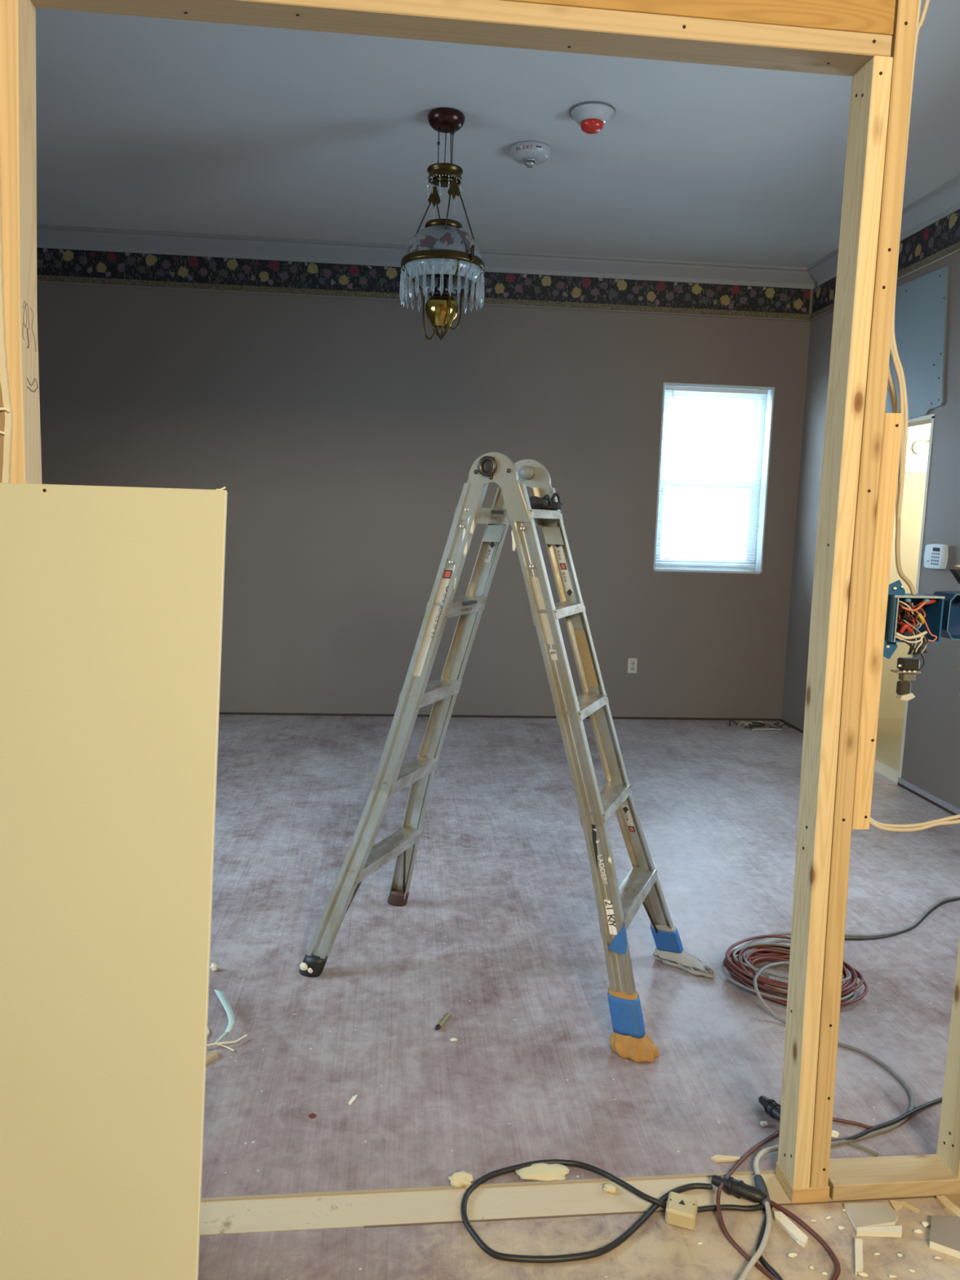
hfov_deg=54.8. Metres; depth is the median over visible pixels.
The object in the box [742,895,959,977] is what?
extension cord
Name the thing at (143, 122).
ceiling
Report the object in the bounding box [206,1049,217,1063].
wood offcut
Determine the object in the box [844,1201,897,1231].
drywall offcut
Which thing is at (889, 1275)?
crumb
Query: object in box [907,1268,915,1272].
crumb
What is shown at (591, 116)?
fire alarm strobe
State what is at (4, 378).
trim
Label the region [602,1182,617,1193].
lump
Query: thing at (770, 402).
trim
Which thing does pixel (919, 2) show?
cable
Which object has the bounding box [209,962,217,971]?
crumb
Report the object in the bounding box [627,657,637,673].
wall outlet
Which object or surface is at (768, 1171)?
trim
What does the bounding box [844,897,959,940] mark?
extension cord
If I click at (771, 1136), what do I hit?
extension cord
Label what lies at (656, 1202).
extension cord
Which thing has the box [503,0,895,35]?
header beam
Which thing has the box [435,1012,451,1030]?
marker pen
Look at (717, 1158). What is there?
chip
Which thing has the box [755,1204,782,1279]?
extension cord
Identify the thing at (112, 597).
sheet
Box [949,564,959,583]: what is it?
fragment
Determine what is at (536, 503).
strap
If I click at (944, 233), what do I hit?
trim
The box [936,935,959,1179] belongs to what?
stud
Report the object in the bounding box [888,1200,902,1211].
chip
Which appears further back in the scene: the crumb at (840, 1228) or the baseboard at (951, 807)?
the baseboard at (951, 807)
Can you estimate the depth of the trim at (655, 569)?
6.94 m
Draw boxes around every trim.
[0,156,13,483]
[36,224,816,289]
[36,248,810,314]
[36,274,808,319]
[200,1169,775,1201]
[363,1195,941,1227]
[653,382,774,572]
[654,568,760,573]
[806,174,959,286]
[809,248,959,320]
[811,208,959,313]
[874,760,898,784]
[875,718,903,771]
[897,782,959,818]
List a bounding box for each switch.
[890,657,920,700]
[896,680,911,695]
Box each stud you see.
[0,0,41,484]
[777,55,893,1188]
[809,0,917,1187]
[851,413,903,829]
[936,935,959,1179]
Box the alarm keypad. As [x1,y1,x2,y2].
[924,543,947,568]
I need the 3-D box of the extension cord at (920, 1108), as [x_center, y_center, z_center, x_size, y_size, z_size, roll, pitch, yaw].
[1.070,1.210,2.353,0.582,0.019,0.035,-2,8,-25]
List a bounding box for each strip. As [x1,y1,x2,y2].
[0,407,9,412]
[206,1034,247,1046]
[212,989,235,1045]
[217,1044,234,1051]
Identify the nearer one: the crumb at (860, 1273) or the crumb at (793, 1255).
the crumb at (860, 1273)
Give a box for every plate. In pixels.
[200,1173,889,1235]
[775,1161,830,1203]
[827,1154,959,1200]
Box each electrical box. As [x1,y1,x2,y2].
[883,580,945,671]
[932,591,959,639]
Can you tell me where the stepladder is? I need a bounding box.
[299,452,714,1062]
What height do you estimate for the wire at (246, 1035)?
0.011 m
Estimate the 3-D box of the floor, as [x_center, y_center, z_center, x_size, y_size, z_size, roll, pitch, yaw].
[1.056,1.289,2.278,9.850,0.120,10.377,1,8,-5]
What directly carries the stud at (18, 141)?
on the floor
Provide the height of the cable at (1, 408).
0.013 m
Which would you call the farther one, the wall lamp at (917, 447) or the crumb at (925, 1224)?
the wall lamp at (917, 447)
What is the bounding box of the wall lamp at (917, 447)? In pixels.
[908,440,925,454]
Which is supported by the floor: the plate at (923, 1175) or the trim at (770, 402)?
the plate at (923, 1175)
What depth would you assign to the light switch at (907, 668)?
1.90 m
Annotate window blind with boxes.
[655,386,768,568]
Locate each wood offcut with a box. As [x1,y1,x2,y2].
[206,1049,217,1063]
[773,1211,808,1247]
[856,1225,902,1237]
[936,1195,959,1217]
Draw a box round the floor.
[198,714,959,1279]
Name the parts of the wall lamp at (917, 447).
bulb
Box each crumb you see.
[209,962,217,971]
[760,1120,768,1127]
[786,1252,797,1257]
[821,1271,827,1275]
[831,1129,839,1137]
[837,1226,844,1230]
[856,1271,868,1276]
[888,1274,897,1278]
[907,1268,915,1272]
[913,1229,923,1233]
[920,1220,929,1227]
[933,1256,942,1260]
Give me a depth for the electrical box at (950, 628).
1.93 m
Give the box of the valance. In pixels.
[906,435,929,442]
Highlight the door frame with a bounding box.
[898,413,934,777]
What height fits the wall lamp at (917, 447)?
0.100 m
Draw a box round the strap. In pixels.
[528,492,563,510]
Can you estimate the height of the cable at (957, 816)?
0.044 m
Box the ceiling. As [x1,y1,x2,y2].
[35,0,959,266]
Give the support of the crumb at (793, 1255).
on the floor
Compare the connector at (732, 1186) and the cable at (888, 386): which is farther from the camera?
the connector at (732, 1186)
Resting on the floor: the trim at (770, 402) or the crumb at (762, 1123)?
the crumb at (762, 1123)
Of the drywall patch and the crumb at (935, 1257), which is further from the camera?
the drywall patch
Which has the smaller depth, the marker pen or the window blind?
the marker pen
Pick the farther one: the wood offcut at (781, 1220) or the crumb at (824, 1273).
the wood offcut at (781, 1220)
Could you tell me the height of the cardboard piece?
0.004 m
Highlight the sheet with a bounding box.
[0,482,227,1279]
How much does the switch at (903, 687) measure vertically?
0.028 m
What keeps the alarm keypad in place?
attached to the wall at (931, 748)
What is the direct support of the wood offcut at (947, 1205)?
on the floor
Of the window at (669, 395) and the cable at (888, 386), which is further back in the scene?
the window at (669, 395)
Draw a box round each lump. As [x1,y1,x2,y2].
[447,1170,474,1186]
[515,1162,569,1181]
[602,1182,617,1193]
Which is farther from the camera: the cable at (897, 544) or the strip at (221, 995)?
the strip at (221, 995)
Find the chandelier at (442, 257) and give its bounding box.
[399,106,484,340]
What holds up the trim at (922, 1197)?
attached to the plate at (344, 1211)
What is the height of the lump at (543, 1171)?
0.014 m
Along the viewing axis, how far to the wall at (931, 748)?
5.18 m
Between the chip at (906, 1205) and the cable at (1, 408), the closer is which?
the cable at (1, 408)
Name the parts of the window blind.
ladder cord, rail, ladder cord, ladder cord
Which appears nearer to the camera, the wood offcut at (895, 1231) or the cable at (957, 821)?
the wood offcut at (895, 1231)
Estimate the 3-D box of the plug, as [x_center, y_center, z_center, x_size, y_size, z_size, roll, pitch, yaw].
[0.748,1.192,2.349,0.037,0.036,0.102,-2,8,-25]
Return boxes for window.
[654,390,766,570]
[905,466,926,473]
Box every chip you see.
[308,1112,315,1118]
[347,1094,357,1105]
[710,1155,740,1162]
[846,1142,878,1155]
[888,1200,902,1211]
[898,1200,919,1213]
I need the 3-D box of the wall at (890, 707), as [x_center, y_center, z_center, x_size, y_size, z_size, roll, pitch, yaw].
[4.036,-1.012,7.236,3.131,3.320,0.120,1,8,-5]
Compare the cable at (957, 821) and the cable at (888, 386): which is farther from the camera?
the cable at (957, 821)
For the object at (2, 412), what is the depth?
1.66 m
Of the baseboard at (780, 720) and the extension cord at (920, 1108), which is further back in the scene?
the baseboard at (780, 720)
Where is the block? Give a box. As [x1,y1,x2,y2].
[665,1191,697,1230]
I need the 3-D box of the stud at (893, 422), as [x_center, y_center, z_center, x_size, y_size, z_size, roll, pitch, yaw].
[0.808,-0.031,1.935,0.044,0.856,0.086,1,8,-6]
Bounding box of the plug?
[758,1095,781,1121]
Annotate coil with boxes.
[721,934,867,1006]
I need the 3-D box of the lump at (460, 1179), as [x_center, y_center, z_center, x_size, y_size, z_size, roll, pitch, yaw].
[-0.044,1.211,2.083,0.061,0.022,0.044,1,8,-5]
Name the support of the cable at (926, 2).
attached to the stud at (905, 11)
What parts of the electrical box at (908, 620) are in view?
screw post, screw post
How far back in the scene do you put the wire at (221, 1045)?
2.57 m
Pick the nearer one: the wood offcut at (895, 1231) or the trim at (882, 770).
the wood offcut at (895, 1231)
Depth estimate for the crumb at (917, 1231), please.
1.98 m
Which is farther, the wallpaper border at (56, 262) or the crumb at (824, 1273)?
the wallpaper border at (56, 262)
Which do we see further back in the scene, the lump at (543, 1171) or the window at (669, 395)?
the window at (669, 395)
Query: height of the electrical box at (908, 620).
0.188 m
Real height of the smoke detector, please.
0.086 m
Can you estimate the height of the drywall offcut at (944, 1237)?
0.017 m
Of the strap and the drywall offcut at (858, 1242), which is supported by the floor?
the drywall offcut at (858, 1242)
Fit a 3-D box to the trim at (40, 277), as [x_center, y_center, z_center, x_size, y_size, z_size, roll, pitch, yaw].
[-0.785,-2.410,6.465,6.379,0.038,0.010,1,8,-5]
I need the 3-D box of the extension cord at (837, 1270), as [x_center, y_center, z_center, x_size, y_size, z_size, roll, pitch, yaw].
[0.687,1.257,1.932,0.074,0.010,0.255,1,8,-9]
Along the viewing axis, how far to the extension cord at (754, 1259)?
1.95 m
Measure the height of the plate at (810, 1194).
0.036 m
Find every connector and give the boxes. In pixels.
[711,1174,767,1203]
[753,1174,770,1205]
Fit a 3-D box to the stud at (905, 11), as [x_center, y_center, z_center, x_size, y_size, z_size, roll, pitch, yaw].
[0.784,-0.419,1.878,0.067,3.282,0.089,1,8,-6]
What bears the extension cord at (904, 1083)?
on the floor
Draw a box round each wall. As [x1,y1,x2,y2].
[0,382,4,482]
[36,282,813,719]
[781,251,959,808]
[878,472,926,718]
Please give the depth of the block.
1.97 m
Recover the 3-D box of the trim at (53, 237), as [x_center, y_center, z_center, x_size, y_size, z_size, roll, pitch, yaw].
[-0.763,-2.658,6.388,6.398,0.124,0.100,1,8,-5]
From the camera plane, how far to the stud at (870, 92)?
1.90 m
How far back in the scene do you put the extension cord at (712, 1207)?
2.02 m
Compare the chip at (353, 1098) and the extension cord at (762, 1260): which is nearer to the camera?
the extension cord at (762, 1260)
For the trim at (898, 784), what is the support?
attached to the wall at (931, 748)
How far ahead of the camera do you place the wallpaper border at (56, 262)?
6.46 m
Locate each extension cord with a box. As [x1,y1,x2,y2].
[461,1159,712,1262]
[697,1204,765,1213]
[715,1129,779,1279]
[737,1144,778,1279]
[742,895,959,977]
[753,961,914,1146]
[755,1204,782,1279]
[770,1200,840,1279]
[831,1097,942,1141]
[832,1106,915,1128]
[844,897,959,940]
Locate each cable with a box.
[869,819,959,831]
[870,814,959,827]
[887,380,894,413]
[888,366,916,599]
[889,0,921,496]
[892,0,929,521]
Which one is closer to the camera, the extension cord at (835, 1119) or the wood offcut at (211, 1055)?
the extension cord at (835, 1119)
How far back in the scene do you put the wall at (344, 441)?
6.68 m
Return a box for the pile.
[728,720,791,730]
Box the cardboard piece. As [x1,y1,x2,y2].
[941,1193,959,1208]
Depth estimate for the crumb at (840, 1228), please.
1.98 m
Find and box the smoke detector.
[510,140,551,168]
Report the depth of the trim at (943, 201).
5.23 m
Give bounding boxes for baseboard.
[219,711,780,720]
[779,719,803,733]
[897,777,959,814]
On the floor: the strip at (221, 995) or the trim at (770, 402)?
the strip at (221, 995)
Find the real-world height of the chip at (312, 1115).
0.002 m
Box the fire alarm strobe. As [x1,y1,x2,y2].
[569,101,615,133]
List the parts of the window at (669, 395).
pane, sash, pane, sash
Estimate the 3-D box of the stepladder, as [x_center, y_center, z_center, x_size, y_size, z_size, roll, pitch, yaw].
[0.131,0.264,2.960,1.248,1.676,0.701,5,8,22]
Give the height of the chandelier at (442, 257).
1.010 m
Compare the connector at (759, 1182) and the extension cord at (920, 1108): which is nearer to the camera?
the connector at (759, 1182)
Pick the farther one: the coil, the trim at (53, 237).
the trim at (53, 237)
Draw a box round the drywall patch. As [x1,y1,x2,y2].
[884,266,948,419]
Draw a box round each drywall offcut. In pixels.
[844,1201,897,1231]
[854,1238,862,1275]
[928,1215,959,1258]
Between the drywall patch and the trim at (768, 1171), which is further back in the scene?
the drywall patch
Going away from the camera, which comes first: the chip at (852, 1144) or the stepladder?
the chip at (852, 1144)
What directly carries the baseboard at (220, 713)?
attached to the wall at (344, 441)
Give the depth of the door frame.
5.28 m
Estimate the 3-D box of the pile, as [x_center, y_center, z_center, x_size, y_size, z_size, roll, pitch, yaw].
[2.082,0.630,6.875,0.458,0.044,0.201,1,8,-5]

